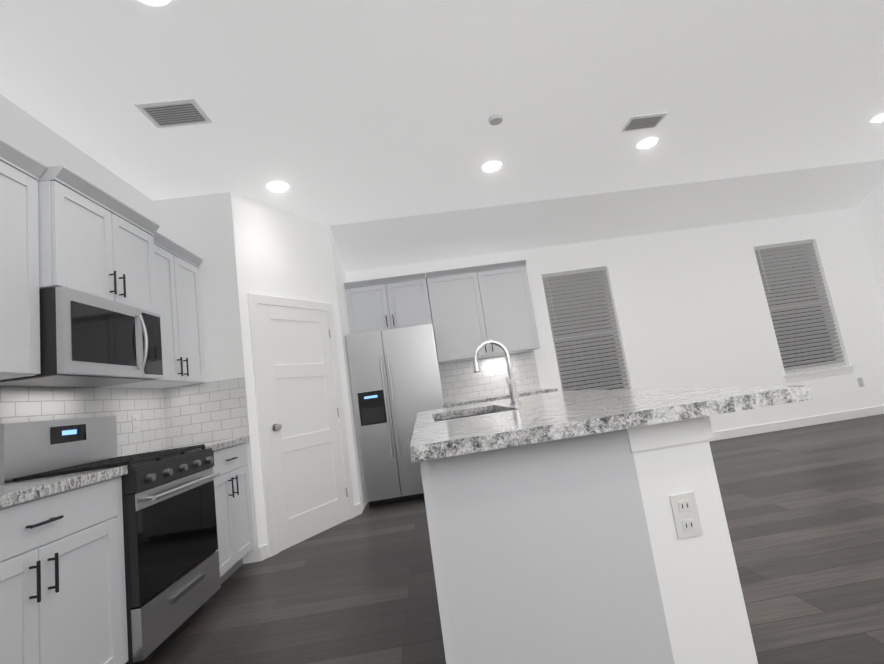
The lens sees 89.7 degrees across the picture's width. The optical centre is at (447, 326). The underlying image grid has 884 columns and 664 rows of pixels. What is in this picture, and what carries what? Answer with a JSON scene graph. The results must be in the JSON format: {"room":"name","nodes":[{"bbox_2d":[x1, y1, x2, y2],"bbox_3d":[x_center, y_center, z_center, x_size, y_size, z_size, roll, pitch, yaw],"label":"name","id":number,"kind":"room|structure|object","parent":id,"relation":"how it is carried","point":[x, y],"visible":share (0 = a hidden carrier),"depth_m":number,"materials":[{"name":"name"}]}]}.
{"room":"kitchen","nodes":[
{"label":"kitchen","id":0,"kind":"room"},
{"bbox_2d":[0,94,164,453],"bbox_3d":[-2.230,0.076,1.265,0.160,2.960,8.360,-8,-8,-4],"label":"wall","id":1,"kind":"structure","parent":0,"point":[28,134],"depth_m":2.74,"materials":[{"name":"white paint"}]},
{"bbox_2d":[0,139,40,379],"bbox_3d":[-2.055,-0.310,1.703,0.326,1.010,0.747,-8,-8,-4],"label":"upper cabinet","id":2,"kind":"object","parent":1,"relation":"attached to","point":[19,175],"depth_m":1.98,"materials":[{"name":"white paint"}]},
{"bbox_2d":[0,386,165,456],"bbox_3d":[-2.131,0.478,1.893,0.006,0.456,3.152,-8,-8,-4],"label":"backsplash","id":3,"kind":"structure","parent":1,"relation":"attached to","point":[34,404],"depth_m":2.81,"materials":[{"name":"tile"}]},
{"bbox_2d":[132,415,139,432],"bbox_3d":[-2.174,0.677,3.100,0.008,0.116,0.072,-8,-8,-4],"label":"outlet","id":4,"kind":"object","parent":3,"relation":"attached to","point":[135,424],"visible":1,"depth_m":3.09,"materials":[{"name":"white plastic"}]},
{"bbox_2d":[40,163,159,313],"bbox_3d":[-2.084,-0.402,2.497,0.395,0.600,0.788,-8,-8,-4],"label":"upper cabinet","id":5,"kind":"object","parent":1,"relation":"attached to","point":[62,225],"depth_m":2.37,"materials":[{"name":"white paint"}]},
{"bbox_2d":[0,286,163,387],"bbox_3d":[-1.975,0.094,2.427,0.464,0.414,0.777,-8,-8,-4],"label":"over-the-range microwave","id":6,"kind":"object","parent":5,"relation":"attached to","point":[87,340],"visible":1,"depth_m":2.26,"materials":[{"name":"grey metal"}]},
{"bbox_2d":[107,235,205,387],"bbox_3d":[-2.122,-0.085,3.213,0.326,1.010,0.716,-8,-8,-4],"label":"upper cabinet","id":7,"kind":"object","parent":1,"relation":"attached to","point":[180,305],"depth_m":3.25,"materials":[{"name":"white paint"}]},
{"bbox_2d":[153,192,366,563],"bbox_3d":[-1.667,0.444,4.413,1.255,2.960,1.760,-8,-8,-4],"label":"wall","id":8,"kind":"structure","parent":0,"point":[241,246],"depth_m":3.72,"materials":[{"name":"white paint"}]},
{"bbox_2d":[164,377,248,447],"bbox_3d":[-1.886,0.669,3.475,0.624,0.456,0.006,-8,-8,-4],"label":"backsplash","id":9,"kind":"structure","parent":8,"relation":"attached to","point":[205,412],"depth_m":3.47,"materials":[{"name":"tile"}]},
{"bbox_2d":[247,293,354,556],"bbox_3d":[-1.271,0.768,3.963,0.534,2.087,0.822,-8,-8,-4],"label":"pantry door","id":10,"kind":"structure","parent":8,"relation":"in","point":[306,476],"depth_m":3.90,"materials":[{"name":"white paint"}]},
{"bbox_2d":[0,0,883,271],"bbox_3d":[1.614,-1.800,1.715,8.325,0.454,8.360,-8,-8,-4],"label":"ceiling","id":11,"kind":"structure","parent":0,"point":[368,134],"depth_m":3.10,"materials":[{"name":"white paint"}]},
{"bbox_2d":[138,0,169,5],"bbox_3d":[-1.305,-1.470,1.931,0.176,0.006,0.176,-8,-8,-4],"label":"recessed light","id":12,"kind":"object","parent":11,"relation":"in","point":[156,2],"visible":1,"depth_m":2.00,"materials":[{"name":"white"}]},
{"bbox_2d":[134,98,212,127],"bbox_3d":[-1.667,-1.301,2.720,0.340,0.012,0.230,-8,-8,-4],"label":"ceiling vent","id":13,"kind":"object","parent":11,"relation":"in","point":[174,113],"visible":1,"depth_m":2.71,"materials":[{"name":"white metal"}]},
{"bbox_2d":[267,182,288,191],"bbox_3d":[-1.441,-1.186,3.776,0.176,0.006,0.176,-8,-8,-4],"label":"recessed light","id":14,"kind":"object","parent":11,"relation":"in","point":[277,186],"visible":1,"depth_m":3.77,"materials":[{"name":"white"}]},
{"bbox_2d":[482,161,501,171],"bbox_3d":[0.397,-1.426,3.963,0.176,0.006,0.176,-8,-8,-4],"label":"recessed light","id":15,"kind":"object","parent":11,"relation":"in","point":[491,166],"visible":1,"depth_m":3.95,"materials":[{"name":"white"}]},
{"bbox_2d":[488,114,502,125],"bbox_3d":[0.354,-1.511,3.251,0.110,0.027,0.110,-8,-8,-4],"label":"smoke detector","id":16,"kind":"object","parent":11,"relation":"attached to","point":[495,119],"visible":1,"depth_m":3.23,"materials":[{"name":"white plastic"}]},
{"bbox_2d":[620,112,667,131],"bbox_3d":[1.587,-1.649,3.594,0.300,0.012,0.200,-8,-8,-4],"label":"ceiling vent","id":17,"kind":"object","parent":11,"relation":"in","point":[642,122],"visible":1,"depth_m":3.58,"materials":[{"name":"white metal"}]},
{"bbox_2d":[637,138,657,148],"bbox_3d":[1.779,-1.629,3.953,0.176,0.006,0.176,-8,-8,-4],"label":"recessed light","id":18,"kind":"object","parent":11,"relation":"in","point":[647,143],"visible":1,"depth_m":3.94,"materials":[{"name":"white"}]},
{"bbox_2d":[871,113,883,122],"bbox_3d":[4.024,-1.934,4.098,0.176,0.006,0.176,-8,-8,-4],"label":"recessed light","id":19,"kind":"object","parent":11,"relation":"in","point":[879,118],"visible":0.96,"depth_m":4.12,"materials":[{"name":"white"}]},
{"bbox_2d":[145,414,883,663],"bbox_3d":[2.025,1.026,1.311,8.325,0.100,8.360,-8,-8,-4],"label":"floor","id":20,"kind":"structure","parent":0,"point":[804,509],"depth_m":2.44,"materials":[{"name":"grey wood"}]},
{"bbox_2d":[0,477,127,663],"bbox_3d":[-1.715,1.100,1.543,0.602,0.885,0.862,-8,-8,-4],"label":"base cabinet","id":21,"kind":"object","parent":20,"relation":"on","point":[62,583],"depth_m":1.68,"materials":[{"name":"white paint"}]},
{"bbox_2d":[0,465,127,508],"bbox_3d":[-1.750,0.575,1.178,0.625,0.040,1.734,-8,-8,-4],"label":"countertop","id":22,"kind":"structure","parent":21,"relation":"on","point":[13,493],"depth_m":1.72,"materials":[{"name":"grey stone"}]},
{"bbox_2d":[0,416,220,663],"bbox_3d":[-1.716,1.058,2.373,0.708,1.200,0.752,-8,-8,-4],"label":"range","id":23,"kind":"object","parent":20,"relation":"on","point":[172,571],"visible":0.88,"depth_m":2.25,"materials":[{"name":"grey metal"}]},
{"bbox_2d":[146,436,253,583],"bbox_3d":[-1.767,1.300,3.054,0.638,0.930,0.656,-8,-8,-4],"label":"base cabinet","id":24,"kind":"object","parent":20,"relation":"on","point":[235,535],"visible":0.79,"depth_m":3.09,"materials":[{"name":"white paint"}]},
{"bbox_2d":[346,324,443,505],"bbox_3d":[-0.508,0.945,4.907,0.935,1.787,0.677,-8,-8,-4],"label":"refrigerator","id":25,"kind":"object","parent":20,"relation":"on","point":[395,381],"visible":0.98,"depth_m":4.65,"materials":[{"name":"grey metal"}]},
{"bbox_2d":[444,388,557,407],"bbox_3d":[0.626,1.232,4.951,1.213,0.915,0.648,-8,-8,-4],"label":"countertop","id":26,"kind":"structure","parent":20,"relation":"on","point":[493,398],"depth_m":4.72,"materials":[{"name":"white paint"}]},
{"bbox_2d":[410,385,811,663],"bbox_3d":[0.457,0.857,2.211,1.146,0.930,2.210,-8,-8,-4],"label":"kitchen island","id":27,"kind":"object","parent":20,"relation":"on","point":[554,539],"visible":1,"depth_m":1.22,"materials":[{"name":"white paint"}]},
{"bbox_2d":[473,339,520,404],"bbox_3d":[0.258,0.256,2.447,0.232,0.367,0.118,-8,-8,-4],"label":"faucet","id":28,"kind":"object","parent":27,"relation":"on","point":[513,390],"visible":1,"depth_m":2.41,"materials":[{"name":"silver metal"}]},
{"bbox_2d":[669,492,702,538],"bbox_3d":[0.670,0.530,1.248,0.072,0.116,0.008,-8,-8,-4],"label":"outlet","id":29,"kind":"object","parent":27,"relation":"attached to","point":[685,514],"visible":1,"depth_m":1.25,"materials":[{"name":"white plastic"}]},
{"bbox_2d":[346,208,883,431],"bbox_3d":[1.628,0.132,5.576,8.005,2.960,0.160,-8,-8,-4],"label":"wall","id":30,"kind":"structure","parent":0,"point":[691,308],"depth_m":5.62,"materials":[{"name":"white paint"}]},
{"bbox_2d":[344,272,431,334],"bbox_3d":[-0.689,-0.236,5.271,0.941,0.606,0.330,-8,-8,-4],"label":"upper cabinet","id":31,"kind":"object","parent":30,"relation":"attached to","point":[379,304],"depth_m":5.11,"materials":[{"name":"white paint"}]},
{"bbox_2d":[428,260,539,363],"bbox_3d":[0.402,-0.164,5.308,1.187,1.048,0.330,-8,-8,-4],"label":"upper cabinet","id":32,"kind":"object","parent":30,"relation":"attached to","point":[465,311],"depth_m":5.15,"materials":[{"name":"white paint"}]},
{"bbox_2d":[438,351,540,402],"bbox_3d":[0.504,0.604,5.371,1.191,0.464,0.006,-8,-8,-4],"label":"backsplash","id":33,"kind":"structure","parent":30,"relation":"attached to","point":[461,380],"depth_m":5.37,"materials":[{"name":"tile"}]},
{"bbox_2d":[542,267,629,390],"bbox_3d":[1.731,0.157,5.547,0.930,1.763,0.161,-8,-8,-4],"label":"window","id":34,"kind":"structure","parent":30,"relation":"in","point":[585,336],"depth_m":5.57,"materials":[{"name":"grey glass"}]},
{"bbox_2d":[709,405,883,441],"bbox_3d":[3.517,1.291,5.396,4.556,0.100,0.017,-8,-8,-4],"label":"baseboard","id":35,"kind":"structure","parent":30,"relation":"attached to","point":[734,433],"depth_m":5.44,"materials":[{"name":"white paint"}]},
{"bbox_2d":[754,240,854,381],"bbox_3d":[4.526,-0.224,5.727,0.930,1.763,0.161,-8,-8,-4],"label":"window","id":36,"kind":"structure","parent":30,"relation":"in","point":[804,326],"depth_m":5.73,"materials":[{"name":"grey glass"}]},
{"bbox_2d":[857,377,864,386],"bbox_3d":[5.177,0.696,5.563,0.072,0.116,0.008,-8,-8,-4],"label":"electrical outlet","id":37,"kind":"object","parent":30,"relation":"attached to","point":[860,381],"visible":1,"depth_m":5.56,"materials":[{"name":"white plastic"}]},
{"bbox_2d":[854,182,883,308],"bbox_3d":[5.844,-1.023,1.785,0.160,2.960,8.360,-8,-8,-4],"label":"wall","id":38,"kind":"structure","parent":0,"point":[869,209],"depth_m":5.71,"materials":[{"name":"white paint"}]}
]}

